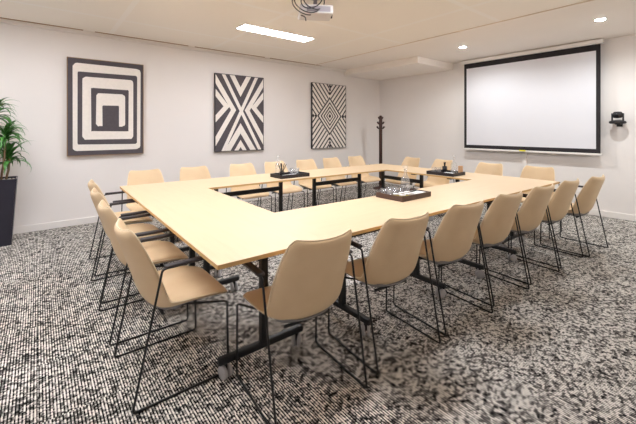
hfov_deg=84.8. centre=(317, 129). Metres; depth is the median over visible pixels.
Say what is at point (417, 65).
ceiling soffit
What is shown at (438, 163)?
chair
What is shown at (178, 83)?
wall
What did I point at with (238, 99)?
painting
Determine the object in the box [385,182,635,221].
baseboard
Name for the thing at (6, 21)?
trim
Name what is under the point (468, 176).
conference table
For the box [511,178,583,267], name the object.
armchair
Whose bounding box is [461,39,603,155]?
projection screen
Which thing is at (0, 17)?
ceiling vent
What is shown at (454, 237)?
armchair
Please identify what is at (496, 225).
armchair
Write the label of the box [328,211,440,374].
armchair
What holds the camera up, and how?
attached to the wall at (423, 114)
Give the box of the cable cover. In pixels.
[522,152,526,169]
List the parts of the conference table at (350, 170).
post, post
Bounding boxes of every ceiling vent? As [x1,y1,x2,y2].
[0,17,82,30]
[96,32,187,45]
[196,47,264,57]
[270,58,319,65]
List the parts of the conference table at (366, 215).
post, post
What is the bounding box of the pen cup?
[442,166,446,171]
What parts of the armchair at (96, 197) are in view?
sled frame, armrest, sled frame, armrest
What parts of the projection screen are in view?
casing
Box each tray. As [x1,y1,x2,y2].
[270,171,309,178]
[376,187,430,201]
[426,169,464,176]
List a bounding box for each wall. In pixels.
[0,23,379,226]
[380,35,635,214]
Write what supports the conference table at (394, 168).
on the floor
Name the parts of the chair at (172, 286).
sled frame, armrest, sled frame, armrest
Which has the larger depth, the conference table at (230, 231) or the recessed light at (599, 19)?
the recessed light at (599, 19)
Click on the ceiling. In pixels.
(356, 27)
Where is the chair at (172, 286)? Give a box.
[114,218,228,413]
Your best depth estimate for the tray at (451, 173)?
4.47 m
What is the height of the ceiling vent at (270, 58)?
0.006 m
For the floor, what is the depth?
2.15 m
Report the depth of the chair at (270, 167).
5.36 m
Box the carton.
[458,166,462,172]
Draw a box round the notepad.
[410,190,423,194]
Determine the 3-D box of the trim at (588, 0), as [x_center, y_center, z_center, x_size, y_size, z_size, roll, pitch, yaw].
[2.309,-1.376,4.429,0.018,0.008,7.600,0,0,-39]
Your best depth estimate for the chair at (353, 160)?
6.50 m
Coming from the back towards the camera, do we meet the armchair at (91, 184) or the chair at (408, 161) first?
the chair at (408, 161)
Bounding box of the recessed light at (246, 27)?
[235,23,314,41]
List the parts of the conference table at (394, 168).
post, post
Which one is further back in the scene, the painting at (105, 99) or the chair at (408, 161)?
the chair at (408, 161)
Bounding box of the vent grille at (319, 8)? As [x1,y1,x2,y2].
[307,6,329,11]
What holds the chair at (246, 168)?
on the floor
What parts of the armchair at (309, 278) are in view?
armrest, sled frame, sled frame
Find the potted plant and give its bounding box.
[0,97,31,246]
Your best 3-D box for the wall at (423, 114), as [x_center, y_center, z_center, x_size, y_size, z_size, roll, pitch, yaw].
[4.043,-0.080,5.788,0.120,2.800,7.780,0,0,-39]
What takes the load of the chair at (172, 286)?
on the floor
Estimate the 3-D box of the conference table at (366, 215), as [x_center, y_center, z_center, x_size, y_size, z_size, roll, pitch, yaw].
[0.425,0.950,2.576,1.320,0.739,0.680,0,0,-38]
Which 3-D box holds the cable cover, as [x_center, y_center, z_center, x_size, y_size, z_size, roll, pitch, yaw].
[3.650,0.790,6.152,0.035,0.880,0.060,0,0,-39]
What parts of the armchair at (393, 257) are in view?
sled frame, armrest, sled frame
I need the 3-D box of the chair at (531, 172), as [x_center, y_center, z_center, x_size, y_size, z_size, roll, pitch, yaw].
[2.813,0.904,4.553,0.530,0.832,0.562,0,0,-40]
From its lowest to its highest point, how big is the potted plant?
1.736 m
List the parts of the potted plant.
pot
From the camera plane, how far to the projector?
3.52 m
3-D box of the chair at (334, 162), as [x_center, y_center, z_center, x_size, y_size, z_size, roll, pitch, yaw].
[0.350,0.904,6.020,0.562,0.832,0.530,0,0,-39]
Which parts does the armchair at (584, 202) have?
sled frame, sled frame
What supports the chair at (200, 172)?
on the floor
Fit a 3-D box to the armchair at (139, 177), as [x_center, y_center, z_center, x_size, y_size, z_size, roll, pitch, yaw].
[-2.001,0.904,4.125,0.562,0.832,0.530,0,0,-39]
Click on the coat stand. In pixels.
(380, 117)
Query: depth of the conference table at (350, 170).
4.87 m
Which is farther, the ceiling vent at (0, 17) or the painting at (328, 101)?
the painting at (328, 101)
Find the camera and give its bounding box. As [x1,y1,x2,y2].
[609,112,626,126]
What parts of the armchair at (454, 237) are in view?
sled frame, sled frame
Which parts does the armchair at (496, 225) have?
sled frame, sled frame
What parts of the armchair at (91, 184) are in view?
sled frame, sled frame, armrest, armrest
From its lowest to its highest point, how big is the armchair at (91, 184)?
0.832 m
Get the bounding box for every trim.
[0,18,345,71]
[316,0,592,64]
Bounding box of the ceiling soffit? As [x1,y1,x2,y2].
[344,56,452,79]
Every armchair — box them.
[88,179,151,275]
[90,188,164,303]
[121,169,177,241]
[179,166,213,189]
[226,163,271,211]
[236,229,367,423]
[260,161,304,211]
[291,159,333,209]
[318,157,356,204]
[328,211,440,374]
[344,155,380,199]
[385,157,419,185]
[393,200,492,335]
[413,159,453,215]
[441,190,529,306]
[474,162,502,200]
[479,183,559,284]
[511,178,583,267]
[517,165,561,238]
[540,174,607,256]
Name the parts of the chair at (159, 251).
sled frame, armrest, sled frame, armrest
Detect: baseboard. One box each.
[13,181,378,233]
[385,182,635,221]
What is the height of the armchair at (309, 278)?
0.832 m
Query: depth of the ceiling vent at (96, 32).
5.24 m
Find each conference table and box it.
[120,180,230,276]
[146,197,336,380]
[187,172,312,211]
[275,196,465,335]
[290,166,386,205]
[360,164,435,220]
[418,180,533,277]
[421,172,559,247]
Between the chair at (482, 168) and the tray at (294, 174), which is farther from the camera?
the chair at (482, 168)
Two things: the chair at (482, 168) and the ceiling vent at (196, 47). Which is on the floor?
the chair at (482, 168)
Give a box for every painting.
[67,57,143,156]
[214,73,263,151]
[311,82,345,148]
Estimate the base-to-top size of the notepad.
0.027 m
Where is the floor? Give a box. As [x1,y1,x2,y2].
[0,183,635,423]
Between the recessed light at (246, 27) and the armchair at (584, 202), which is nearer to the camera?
the armchair at (584, 202)
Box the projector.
[292,0,332,20]
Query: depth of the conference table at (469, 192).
3.34 m
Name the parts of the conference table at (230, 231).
post, post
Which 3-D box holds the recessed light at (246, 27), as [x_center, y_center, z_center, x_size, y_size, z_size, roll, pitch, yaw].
[-0.582,-1.376,4.977,1.170,0.008,0.270,0,0,-39]
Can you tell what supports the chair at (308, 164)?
on the floor
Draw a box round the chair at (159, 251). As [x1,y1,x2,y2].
[97,200,188,345]
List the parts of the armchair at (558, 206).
sled frame, sled frame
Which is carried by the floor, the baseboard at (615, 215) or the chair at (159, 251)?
the chair at (159, 251)
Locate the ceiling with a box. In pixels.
[0,0,635,69]
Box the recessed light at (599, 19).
[593,18,607,21]
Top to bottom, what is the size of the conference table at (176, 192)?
0.739 m
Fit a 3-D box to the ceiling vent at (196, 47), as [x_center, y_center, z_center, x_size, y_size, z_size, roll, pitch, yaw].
[-1.526,-1.377,6.181,1.320,0.006,0.030,0,0,-39]
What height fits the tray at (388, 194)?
0.042 m
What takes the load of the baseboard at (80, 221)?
attached to the wall at (178, 83)
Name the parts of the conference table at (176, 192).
post, post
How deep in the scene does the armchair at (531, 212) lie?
3.08 m
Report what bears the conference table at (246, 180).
on the floor
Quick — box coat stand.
[373,115,387,189]
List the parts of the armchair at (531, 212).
sled frame, sled frame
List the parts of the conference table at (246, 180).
post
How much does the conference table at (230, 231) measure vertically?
0.739 m

